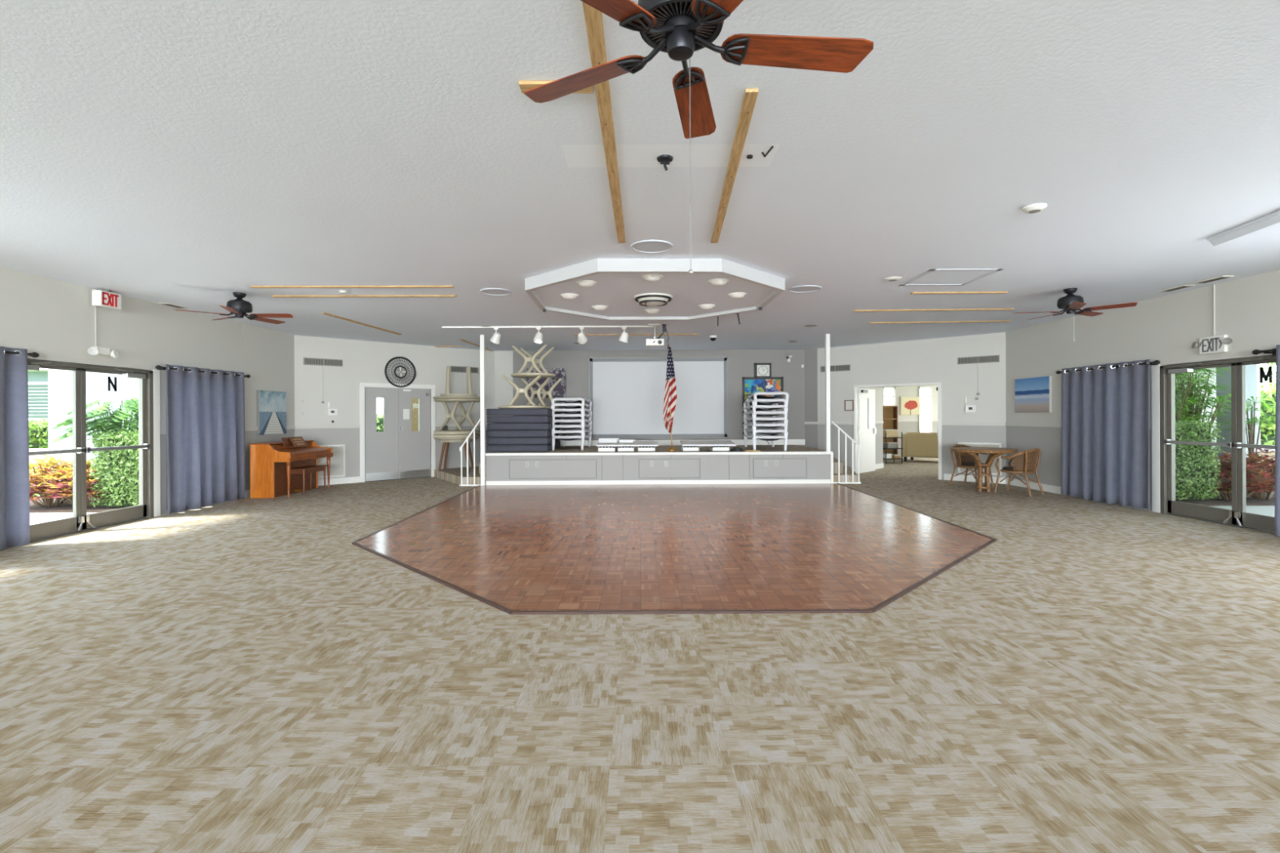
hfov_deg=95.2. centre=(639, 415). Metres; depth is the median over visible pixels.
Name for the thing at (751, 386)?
print
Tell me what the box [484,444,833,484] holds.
stage platform
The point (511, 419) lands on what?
mat
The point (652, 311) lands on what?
dome light
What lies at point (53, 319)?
wall
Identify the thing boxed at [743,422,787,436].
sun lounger
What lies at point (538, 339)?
track spotlight
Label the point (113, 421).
leaf plant
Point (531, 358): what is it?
patio table
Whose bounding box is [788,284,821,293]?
ceiling speaker
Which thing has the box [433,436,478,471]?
round table
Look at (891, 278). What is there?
ceiling disc
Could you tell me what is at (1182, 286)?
ceiling vent
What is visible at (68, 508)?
planting bed
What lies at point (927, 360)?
wall
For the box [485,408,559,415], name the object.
mat
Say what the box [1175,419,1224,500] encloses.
clipped hedge
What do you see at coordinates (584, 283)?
dome light
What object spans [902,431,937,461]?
sofa
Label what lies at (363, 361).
wall
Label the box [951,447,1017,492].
table
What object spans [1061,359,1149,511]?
curtain
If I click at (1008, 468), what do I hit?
seat cushion
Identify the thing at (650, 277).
dome light
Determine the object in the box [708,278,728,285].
dome light
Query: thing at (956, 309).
strip
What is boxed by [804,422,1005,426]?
trim
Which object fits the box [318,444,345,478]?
air vent
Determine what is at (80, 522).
door
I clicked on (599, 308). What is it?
dome light
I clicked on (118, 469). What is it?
clipped hedge
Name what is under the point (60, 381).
sky
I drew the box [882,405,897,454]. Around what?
bookcase
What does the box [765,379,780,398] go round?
print
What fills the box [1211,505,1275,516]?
patio
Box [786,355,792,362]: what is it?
security camera
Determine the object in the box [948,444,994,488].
rattan chair
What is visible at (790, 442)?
baseboard
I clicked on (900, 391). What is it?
wall
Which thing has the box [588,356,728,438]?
projection screen
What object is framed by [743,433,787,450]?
sun lounger
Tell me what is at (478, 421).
handrail
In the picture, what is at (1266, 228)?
fluorescent fixture
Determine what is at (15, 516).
curtain
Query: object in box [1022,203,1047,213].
smoke detector
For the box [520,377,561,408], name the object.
patio table
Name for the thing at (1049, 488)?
baseboard
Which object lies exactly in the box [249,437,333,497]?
upright piano
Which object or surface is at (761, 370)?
wall clock
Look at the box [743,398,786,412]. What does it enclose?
sun lounger
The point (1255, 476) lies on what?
bush
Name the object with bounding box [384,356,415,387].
wall medallion
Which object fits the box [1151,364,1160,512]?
trim
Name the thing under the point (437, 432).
table
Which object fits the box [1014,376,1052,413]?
canvas painting
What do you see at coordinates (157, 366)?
curtain rod
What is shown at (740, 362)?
wall
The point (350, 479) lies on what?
baseboard
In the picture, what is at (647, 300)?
round ceiling fixture
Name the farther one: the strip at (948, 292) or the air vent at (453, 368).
the air vent at (453, 368)
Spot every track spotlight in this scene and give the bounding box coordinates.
[489,328,500,343]
[533,327,542,343]
[577,327,586,343]
[618,327,628,342]
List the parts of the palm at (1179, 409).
stem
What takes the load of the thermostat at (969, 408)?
attached to the wall at (927, 360)
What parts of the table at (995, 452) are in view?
leg, leg, leg, leg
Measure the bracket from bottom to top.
0.080 m
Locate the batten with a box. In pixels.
[745,449,759,451]
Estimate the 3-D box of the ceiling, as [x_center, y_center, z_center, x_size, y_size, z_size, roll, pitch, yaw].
[2.392,-1.791,2.200,21.600,0.200,35.000,0,0,0]
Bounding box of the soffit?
[524,257,785,319]
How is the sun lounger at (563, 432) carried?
on the sun lounger at (563, 437)
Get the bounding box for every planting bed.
[29,495,126,512]
[1175,487,1275,506]
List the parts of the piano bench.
leg, seat, leg, leg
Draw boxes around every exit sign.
[91,288,121,309]
[1191,284,1231,354]
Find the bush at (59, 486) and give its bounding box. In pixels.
[42,457,106,506]
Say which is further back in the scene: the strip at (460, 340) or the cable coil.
the strip at (460, 340)
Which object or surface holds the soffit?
attached to the ceiling
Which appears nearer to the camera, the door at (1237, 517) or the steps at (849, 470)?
the door at (1237, 517)
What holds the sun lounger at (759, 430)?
on the sun lounger at (773, 437)
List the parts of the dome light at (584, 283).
light trim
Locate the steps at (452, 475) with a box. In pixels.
[434,462,486,484]
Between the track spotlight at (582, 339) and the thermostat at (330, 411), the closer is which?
the track spotlight at (582, 339)
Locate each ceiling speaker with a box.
[480,288,512,295]
[630,240,673,253]
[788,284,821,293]
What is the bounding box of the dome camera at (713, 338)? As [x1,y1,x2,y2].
[709,335,716,341]
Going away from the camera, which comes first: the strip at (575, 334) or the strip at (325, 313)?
the strip at (325, 313)
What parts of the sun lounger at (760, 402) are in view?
rail, leg, seat, rail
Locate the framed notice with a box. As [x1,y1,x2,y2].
[844,400,853,410]
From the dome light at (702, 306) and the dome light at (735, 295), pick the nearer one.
the dome light at (735, 295)
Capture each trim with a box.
[152,369,160,516]
[244,426,295,431]
[295,422,488,429]
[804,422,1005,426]
[866,421,883,424]
[897,419,937,422]
[1004,422,1061,427]
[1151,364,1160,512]
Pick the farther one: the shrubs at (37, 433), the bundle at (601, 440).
the shrubs at (37, 433)
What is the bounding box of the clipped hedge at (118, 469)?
[88,428,138,506]
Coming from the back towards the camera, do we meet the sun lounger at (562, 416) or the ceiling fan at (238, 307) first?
the sun lounger at (562, 416)
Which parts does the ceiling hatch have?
hatch panel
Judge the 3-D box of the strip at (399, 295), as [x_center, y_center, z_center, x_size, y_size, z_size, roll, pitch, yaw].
[-3.822,-1.648,8.105,2.530,0.027,0.062,0,0,-1]
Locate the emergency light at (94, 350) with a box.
[87,288,119,357]
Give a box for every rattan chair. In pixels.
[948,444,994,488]
[994,448,1044,496]
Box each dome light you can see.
[560,293,578,299]
[576,280,596,287]
[591,305,608,311]
[641,274,662,281]
[644,308,660,314]
[698,304,715,309]
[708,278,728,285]
[728,292,746,298]
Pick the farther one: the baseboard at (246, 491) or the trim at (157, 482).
the baseboard at (246, 491)
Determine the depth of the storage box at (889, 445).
17.22 m
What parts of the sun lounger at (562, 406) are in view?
rail, seat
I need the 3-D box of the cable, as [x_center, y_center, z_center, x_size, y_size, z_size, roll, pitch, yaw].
[2.666,0.298,15.078,0.042,0.880,0.040,0,0,0]
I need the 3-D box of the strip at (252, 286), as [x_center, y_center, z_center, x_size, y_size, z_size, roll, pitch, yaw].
[-3.696,-1.649,7.515,2.577,0.027,0.062,0,0,-1]
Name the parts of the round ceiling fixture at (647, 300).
lamp shade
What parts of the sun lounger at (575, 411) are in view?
rail, seat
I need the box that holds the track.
[441,325,657,328]
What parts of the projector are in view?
mount plate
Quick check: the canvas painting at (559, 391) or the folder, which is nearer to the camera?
the folder
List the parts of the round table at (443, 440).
leg, leg, leg, leg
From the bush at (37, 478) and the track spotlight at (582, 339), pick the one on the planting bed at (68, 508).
the bush at (37, 478)
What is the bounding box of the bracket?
[656,155,673,170]
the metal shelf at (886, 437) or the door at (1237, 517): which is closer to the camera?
the door at (1237, 517)
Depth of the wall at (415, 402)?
15.30 m
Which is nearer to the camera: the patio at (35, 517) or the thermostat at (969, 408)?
the patio at (35, 517)
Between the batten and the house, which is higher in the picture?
the house
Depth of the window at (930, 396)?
19.29 m
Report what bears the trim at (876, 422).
attached to the wall at (878, 390)
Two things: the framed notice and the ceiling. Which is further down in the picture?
the framed notice
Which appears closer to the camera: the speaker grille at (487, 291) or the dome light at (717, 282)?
the dome light at (717, 282)
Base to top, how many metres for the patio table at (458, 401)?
0.748 m
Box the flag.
[663,342,677,450]
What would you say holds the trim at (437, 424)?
attached to the wall at (363, 361)
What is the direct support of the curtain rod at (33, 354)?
attached to the wall at (53, 319)
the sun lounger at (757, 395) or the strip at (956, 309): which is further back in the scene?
the sun lounger at (757, 395)
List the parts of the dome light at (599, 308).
light trim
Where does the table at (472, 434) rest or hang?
on the round table at (443, 440)
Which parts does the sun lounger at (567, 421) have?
rail, seat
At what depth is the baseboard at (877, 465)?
15.53 m
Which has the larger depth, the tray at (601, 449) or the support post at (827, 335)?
the tray at (601, 449)
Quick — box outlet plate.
[649,461,653,466]
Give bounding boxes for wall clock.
[754,363,771,377]
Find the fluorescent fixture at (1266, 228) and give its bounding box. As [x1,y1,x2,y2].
[1207,209,1279,246]
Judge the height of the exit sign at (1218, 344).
0.900 m
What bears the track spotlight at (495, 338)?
attached to the track
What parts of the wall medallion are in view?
plate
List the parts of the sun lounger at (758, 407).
rail, seat, rail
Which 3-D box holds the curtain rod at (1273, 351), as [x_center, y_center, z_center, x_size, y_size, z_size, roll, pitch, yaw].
[7.481,-0.745,6.100,0.132,0.103,2.000,0,0,0]
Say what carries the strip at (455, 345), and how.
attached to the ceiling
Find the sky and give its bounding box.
[48,368,138,481]
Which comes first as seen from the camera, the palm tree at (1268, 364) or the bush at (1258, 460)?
the bush at (1258, 460)
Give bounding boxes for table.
[432,365,479,399]
[433,430,479,434]
[433,433,479,437]
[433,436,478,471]
[434,398,479,431]
[497,374,546,408]
[511,344,555,377]
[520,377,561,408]
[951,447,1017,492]
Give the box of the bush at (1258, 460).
[1224,448,1275,499]
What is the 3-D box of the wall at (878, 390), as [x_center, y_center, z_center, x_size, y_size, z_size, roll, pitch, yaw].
[5.851,-0.141,15.110,0.120,3.130,1.989,0,0,43]
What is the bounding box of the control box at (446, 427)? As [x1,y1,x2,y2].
[442,425,448,430]
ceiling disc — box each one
[338,289,346,293]
[804,324,817,327]
[884,276,902,281]
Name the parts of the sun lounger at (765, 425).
rail, seat, rail, leg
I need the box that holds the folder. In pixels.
[288,436,307,447]
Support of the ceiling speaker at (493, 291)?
attached to the ceiling
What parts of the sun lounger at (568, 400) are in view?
leg, rail, seat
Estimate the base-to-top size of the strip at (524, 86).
0.027 m
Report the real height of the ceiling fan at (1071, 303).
0.708 m
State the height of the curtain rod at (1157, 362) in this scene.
0.103 m
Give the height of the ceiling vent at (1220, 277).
0.014 m
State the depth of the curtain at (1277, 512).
6.78 m
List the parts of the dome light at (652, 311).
light trim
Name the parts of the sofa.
sofa arm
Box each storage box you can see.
[883,429,898,437]
[883,442,897,448]
[883,453,892,458]
[891,453,900,457]
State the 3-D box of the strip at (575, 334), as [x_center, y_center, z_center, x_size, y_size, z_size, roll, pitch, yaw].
[-0.073,-1.665,12.085,2.566,0.027,0.061,0,0,0]
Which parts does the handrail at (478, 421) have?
rail, rail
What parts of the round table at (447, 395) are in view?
leg, leg, leg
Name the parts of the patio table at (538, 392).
leg, leg, leg, leg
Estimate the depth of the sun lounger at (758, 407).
12.54 m
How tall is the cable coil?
0.075 m
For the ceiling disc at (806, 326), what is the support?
attached to the ceiling
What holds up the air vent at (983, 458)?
in the wall at (927, 360)
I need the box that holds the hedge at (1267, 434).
[1260,388,1275,444]
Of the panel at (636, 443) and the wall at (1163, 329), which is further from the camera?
the panel at (636, 443)
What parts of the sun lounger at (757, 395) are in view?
leg, seat, rail, leg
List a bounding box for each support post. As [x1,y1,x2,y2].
[480,334,485,485]
[825,333,830,451]
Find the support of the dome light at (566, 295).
attached to the soffit
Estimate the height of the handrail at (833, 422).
1.312 m
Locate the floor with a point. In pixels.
(245, 675)
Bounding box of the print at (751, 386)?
[744,379,764,395]
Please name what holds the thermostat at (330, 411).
attached to the wall at (363, 361)
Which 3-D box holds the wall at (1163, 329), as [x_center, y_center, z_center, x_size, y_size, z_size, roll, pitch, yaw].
[7.629,-0.149,-1.475,0.160,3.130,27.050,0,0,0]
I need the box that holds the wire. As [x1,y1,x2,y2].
[746,146,773,159]
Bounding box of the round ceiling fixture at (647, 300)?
[633,293,672,306]
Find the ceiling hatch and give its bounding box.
[898,268,1003,285]
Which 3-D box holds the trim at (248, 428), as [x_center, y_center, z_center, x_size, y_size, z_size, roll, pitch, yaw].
[-7.089,0.249,11.200,0.020,0.065,1.600,0,0,0]
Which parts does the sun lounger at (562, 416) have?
rail, seat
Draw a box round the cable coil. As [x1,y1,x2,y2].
[730,447,743,451]
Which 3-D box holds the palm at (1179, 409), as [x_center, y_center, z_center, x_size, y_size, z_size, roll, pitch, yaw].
[9.505,0.245,10.774,1.764,2.368,1.858,0,0,0]
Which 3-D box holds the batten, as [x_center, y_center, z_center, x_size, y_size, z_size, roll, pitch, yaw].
[2.374,0.748,12.280,0.300,0.030,0.040,0,0,8]
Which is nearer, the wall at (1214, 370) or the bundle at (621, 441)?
the wall at (1214, 370)
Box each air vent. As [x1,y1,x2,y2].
[303,357,342,366]
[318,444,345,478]
[450,365,478,373]
[820,364,849,372]
[957,355,999,364]
[957,442,1001,475]
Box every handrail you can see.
[459,419,480,485]
[831,421,861,484]
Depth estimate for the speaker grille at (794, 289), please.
7.80 m
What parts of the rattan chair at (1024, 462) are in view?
leg, leg, seat frame, arm rail, panel, leg, leg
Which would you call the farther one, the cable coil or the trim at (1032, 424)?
the cable coil
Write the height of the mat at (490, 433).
0.148 m
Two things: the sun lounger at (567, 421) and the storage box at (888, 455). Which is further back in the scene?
the storage box at (888, 455)
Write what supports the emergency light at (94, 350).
attached to the wall at (53, 319)
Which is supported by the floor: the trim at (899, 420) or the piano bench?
the piano bench
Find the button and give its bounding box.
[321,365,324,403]
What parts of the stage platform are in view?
access panel, panel frame, stage baseboard, access panel, panel frame, panel frame, access panel, corner trim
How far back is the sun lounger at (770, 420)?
12.54 m
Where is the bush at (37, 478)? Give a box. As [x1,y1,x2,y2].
[29,454,96,507]
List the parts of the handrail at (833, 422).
rail, rail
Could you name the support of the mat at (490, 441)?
on the mat at (545, 447)
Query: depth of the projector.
10.71 m
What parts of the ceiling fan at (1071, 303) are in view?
blade, pull chain, blade, blade, blade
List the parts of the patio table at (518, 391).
leg, leg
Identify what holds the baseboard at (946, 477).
attached to the wall at (927, 360)
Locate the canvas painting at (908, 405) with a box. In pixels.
[900,396,919,414]
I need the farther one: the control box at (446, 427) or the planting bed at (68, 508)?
the control box at (446, 427)
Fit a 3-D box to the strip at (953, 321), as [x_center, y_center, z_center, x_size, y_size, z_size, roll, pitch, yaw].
[5.434,-1.690,10.620,2.484,0.027,0.060,0,0,3]
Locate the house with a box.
[27,368,48,426]
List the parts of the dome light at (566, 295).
light trim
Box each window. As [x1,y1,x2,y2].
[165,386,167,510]
[882,386,896,405]
[918,386,932,432]
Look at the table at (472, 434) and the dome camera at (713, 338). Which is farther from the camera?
the table at (472, 434)
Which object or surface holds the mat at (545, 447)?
on the stage platform
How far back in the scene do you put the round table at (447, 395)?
13.46 m
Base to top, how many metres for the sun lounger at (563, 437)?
0.332 m
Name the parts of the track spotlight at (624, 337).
lamp shade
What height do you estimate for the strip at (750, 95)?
0.027 m
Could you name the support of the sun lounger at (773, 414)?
on the sun lounger at (770, 420)
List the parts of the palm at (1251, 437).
stem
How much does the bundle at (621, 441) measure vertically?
0.059 m
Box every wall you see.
[0,266,294,515]
[29,448,48,484]
[293,335,494,479]
[411,398,418,431]
[494,349,804,446]
[804,332,1006,479]
[858,386,883,464]
[895,385,937,457]
[1005,270,1279,511]
[1174,364,1258,447]
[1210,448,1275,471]
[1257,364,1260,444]
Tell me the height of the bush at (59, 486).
0.824 m
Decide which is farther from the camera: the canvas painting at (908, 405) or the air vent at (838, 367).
the canvas painting at (908, 405)
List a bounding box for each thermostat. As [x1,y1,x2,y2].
[327,408,337,415]
[965,404,976,412]
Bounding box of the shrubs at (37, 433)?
[28,417,48,448]
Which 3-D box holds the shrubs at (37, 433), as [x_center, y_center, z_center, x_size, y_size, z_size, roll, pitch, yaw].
[-15.039,0.805,14.673,5.165,1.498,1.312,0,0,0]
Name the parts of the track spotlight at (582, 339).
lamp shade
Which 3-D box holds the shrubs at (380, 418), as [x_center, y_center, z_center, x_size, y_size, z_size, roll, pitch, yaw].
[-10.256,0.722,22.180,7.802,1.683,1.543,0,0,0]
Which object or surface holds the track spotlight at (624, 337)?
attached to the track
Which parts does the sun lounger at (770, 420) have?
rail, seat, rail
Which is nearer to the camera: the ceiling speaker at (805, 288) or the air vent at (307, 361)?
the ceiling speaker at (805, 288)
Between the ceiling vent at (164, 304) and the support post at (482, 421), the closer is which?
the ceiling vent at (164, 304)
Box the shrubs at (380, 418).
[376,413,383,431]
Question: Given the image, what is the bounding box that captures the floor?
[0,457,1279,852]
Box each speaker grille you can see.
[482,288,510,294]
[633,241,670,252]
[791,286,819,292]
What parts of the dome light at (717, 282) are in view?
light trim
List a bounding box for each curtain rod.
[4,351,39,357]
[155,364,250,377]
[1055,360,1159,373]
[1252,348,1275,355]
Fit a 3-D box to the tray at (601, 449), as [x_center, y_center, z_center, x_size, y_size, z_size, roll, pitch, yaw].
[-0.722,0.722,12.700,0.367,0.115,0.500,0,0,-2]
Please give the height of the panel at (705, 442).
0.097 m
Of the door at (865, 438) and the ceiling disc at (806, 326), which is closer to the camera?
the ceiling disc at (806, 326)
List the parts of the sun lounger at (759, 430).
rail, leg, rail, seat, rail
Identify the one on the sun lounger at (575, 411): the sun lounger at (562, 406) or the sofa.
the sun lounger at (562, 406)
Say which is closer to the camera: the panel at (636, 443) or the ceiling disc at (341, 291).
the ceiling disc at (341, 291)
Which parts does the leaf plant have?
stem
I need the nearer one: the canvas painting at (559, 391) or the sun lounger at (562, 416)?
the sun lounger at (562, 416)
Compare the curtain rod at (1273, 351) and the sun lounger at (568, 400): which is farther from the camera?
the sun lounger at (568, 400)
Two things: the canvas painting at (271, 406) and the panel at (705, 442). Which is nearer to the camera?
the canvas painting at (271, 406)
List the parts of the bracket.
mounting plate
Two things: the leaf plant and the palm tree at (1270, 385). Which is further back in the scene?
the palm tree at (1270, 385)
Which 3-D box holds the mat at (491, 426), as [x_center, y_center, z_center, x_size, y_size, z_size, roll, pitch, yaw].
[-2.623,0.242,13.465,1.338,0.148,1.926,0,0,0]
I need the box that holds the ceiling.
[0,0,1279,351]
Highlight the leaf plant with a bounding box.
[44,396,138,444]
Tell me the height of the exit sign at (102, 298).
0.234 m
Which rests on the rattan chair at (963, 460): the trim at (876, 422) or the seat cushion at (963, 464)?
the seat cushion at (963, 464)
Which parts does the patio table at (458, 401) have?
leg, leg, leg, leg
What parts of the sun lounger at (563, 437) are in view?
leg, rail, seat, rail, leg, leg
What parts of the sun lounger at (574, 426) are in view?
rail, seat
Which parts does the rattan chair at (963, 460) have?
leg, leg, panel, seat frame, arm rail, leg, leg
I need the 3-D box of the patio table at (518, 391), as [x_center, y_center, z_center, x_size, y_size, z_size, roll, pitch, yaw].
[-2.622,-0.519,12.980,1.040,0.739,1.040,0,0,-10]
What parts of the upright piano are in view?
panel, lid, leg, panel, panel, leg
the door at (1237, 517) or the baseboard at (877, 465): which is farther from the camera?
the baseboard at (877, 465)
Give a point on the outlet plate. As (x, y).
(651, 463)
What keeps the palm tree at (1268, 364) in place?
on the ground
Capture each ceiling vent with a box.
[158,302,187,308]
[1159,284,1195,291]
[1193,275,1234,283]
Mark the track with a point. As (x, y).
(520, 326)
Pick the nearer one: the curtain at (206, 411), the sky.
the curtain at (206, 411)
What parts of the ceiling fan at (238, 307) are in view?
blade, blade, blade, blade, blade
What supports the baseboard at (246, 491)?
attached to the wall at (53, 319)
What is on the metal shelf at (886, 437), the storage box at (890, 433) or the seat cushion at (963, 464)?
the storage box at (890, 433)
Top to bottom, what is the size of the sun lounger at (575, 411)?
0.332 m
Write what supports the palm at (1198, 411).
on the planting bed at (1250, 501)
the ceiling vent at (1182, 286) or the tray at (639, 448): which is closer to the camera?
the ceiling vent at (1182, 286)
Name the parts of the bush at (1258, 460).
stem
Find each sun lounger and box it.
[551,397,591,409]
[551,403,591,414]
[551,408,591,420]
[551,413,591,428]
[551,418,591,434]
[551,423,591,436]
[551,428,591,444]
[551,433,591,450]
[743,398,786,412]
[743,404,787,417]
[743,410,787,424]
[743,417,788,430]
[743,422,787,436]
[743,427,788,444]
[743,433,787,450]
[746,391,789,409]
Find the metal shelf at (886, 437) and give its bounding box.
[883,431,902,463]
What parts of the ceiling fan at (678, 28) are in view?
blade, blade, pull chain, blade, blade, blade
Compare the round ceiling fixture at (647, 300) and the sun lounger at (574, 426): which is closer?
the round ceiling fixture at (647, 300)
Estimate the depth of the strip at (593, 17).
3.19 m
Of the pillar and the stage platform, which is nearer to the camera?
the pillar
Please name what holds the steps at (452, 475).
on the floor
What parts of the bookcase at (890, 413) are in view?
bookcase, bookcase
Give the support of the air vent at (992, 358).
in the wall at (927, 360)
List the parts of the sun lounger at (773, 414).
rail, seat, rail, leg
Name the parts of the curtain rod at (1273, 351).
rod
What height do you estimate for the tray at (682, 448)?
0.115 m
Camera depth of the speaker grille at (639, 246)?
5.80 m
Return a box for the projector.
[645,324,669,346]
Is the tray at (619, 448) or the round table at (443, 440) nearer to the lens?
the tray at (619, 448)
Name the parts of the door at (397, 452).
kick plate, kick plate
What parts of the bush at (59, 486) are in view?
stem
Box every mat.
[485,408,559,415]
[485,428,559,437]
[485,434,559,444]
[485,440,560,452]
[486,415,560,422]
[486,422,559,430]
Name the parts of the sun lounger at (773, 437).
leg, rail, leg, rail, seat, rail, leg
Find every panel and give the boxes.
[596,440,657,446]
[680,440,736,446]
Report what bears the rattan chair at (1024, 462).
on the floor
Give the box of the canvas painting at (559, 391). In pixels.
[526,368,565,398]
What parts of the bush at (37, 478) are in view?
stem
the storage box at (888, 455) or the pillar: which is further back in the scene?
the storage box at (888, 455)
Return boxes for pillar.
[1216,364,1257,489]
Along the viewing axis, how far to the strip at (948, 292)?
8.03 m
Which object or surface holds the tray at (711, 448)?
on the stage platform
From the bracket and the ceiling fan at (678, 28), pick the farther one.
the bracket
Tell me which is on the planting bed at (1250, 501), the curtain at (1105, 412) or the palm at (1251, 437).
the palm at (1251, 437)
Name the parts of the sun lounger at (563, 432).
rail, seat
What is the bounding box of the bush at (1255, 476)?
[1210,451,1275,500]
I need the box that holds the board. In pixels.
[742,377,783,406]
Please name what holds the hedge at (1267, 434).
on the ground
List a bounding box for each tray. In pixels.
[597,446,615,452]
[617,446,634,451]
[637,446,655,451]
[680,446,699,451]
[709,446,729,451]
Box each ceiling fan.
[173,292,293,341]
[524,0,873,274]
[1012,288,1137,341]
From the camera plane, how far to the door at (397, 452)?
13.40 m
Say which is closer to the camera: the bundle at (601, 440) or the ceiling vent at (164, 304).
the ceiling vent at (164, 304)
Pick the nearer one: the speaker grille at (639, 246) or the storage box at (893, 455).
the speaker grille at (639, 246)
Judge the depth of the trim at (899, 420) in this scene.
19.28 m
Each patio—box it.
[29,512,94,524]
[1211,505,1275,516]
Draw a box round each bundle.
[598,438,618,442]
[618,440,635,442]
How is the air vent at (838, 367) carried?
in the wall at (927, 360)
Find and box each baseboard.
[244,489,250,497]
[318,476,359,485]
[560,439,804,445]
[875,462,883,469]
[943,473,1005,484]
[1005,477,1066,495]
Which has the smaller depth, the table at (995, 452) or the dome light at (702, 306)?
the dome light at (702, 306)
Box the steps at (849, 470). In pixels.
[833,457,857,482]
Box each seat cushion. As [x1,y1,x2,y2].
[961,462,984,466]
[1002,466,1013,471]
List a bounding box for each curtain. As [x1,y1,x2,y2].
[0,346,30,551]
[165,364,244,514]
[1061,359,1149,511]
[1274,344,1279,537]
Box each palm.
[1174,367,1231,442]
[1174,368,1217,422]
[1218,395,1275,494]
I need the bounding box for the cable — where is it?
[742,409,744,439]
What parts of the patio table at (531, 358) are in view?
leg, leg, leg, leg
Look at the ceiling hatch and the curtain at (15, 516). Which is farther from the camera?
the ceiling hatch
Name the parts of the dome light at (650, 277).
light trim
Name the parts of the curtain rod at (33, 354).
rod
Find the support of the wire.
attached to the ceiling
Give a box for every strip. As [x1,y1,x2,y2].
[250,285,453,288]
[271,294,456,297]
[321,312,401,334]
[435,345,461,346]
[459,339,493,351]
[519,80,593,93]
[573,333,698,335]
[582,1,625,243]
[711,88,758,243]
[853,308,1013,311]
[868,320,1010,324]
[910,291,1007,293]
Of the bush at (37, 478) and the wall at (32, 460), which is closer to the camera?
the bush at (37, 478)
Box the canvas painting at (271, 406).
[256,390,286,435]
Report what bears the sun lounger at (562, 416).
on the sun lounger at (567, 421)
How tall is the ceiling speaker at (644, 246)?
0.012 m
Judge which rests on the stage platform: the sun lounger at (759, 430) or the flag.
the flag
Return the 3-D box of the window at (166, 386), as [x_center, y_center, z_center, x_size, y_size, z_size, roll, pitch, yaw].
[-7.168,0.402,9.475,0.100,2.040,1.450,0,0,0]
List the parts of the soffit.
soffit panel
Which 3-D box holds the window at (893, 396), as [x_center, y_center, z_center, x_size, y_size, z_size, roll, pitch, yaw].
[8.229,-0.167,19.345,0.440,1.580,0.150,0,0,0]
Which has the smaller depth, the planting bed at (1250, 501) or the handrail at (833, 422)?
the planting bed at (1250, 501)
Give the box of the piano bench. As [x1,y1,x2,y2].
[289,465,327,494]
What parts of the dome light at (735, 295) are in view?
light trim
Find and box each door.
[27,359,153,542]
[359,382,435,482]
[853,382,942,479]
[1160,355,1275,533]
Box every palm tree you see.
[1260,362,1275,404]
[1260,371,1275,437]

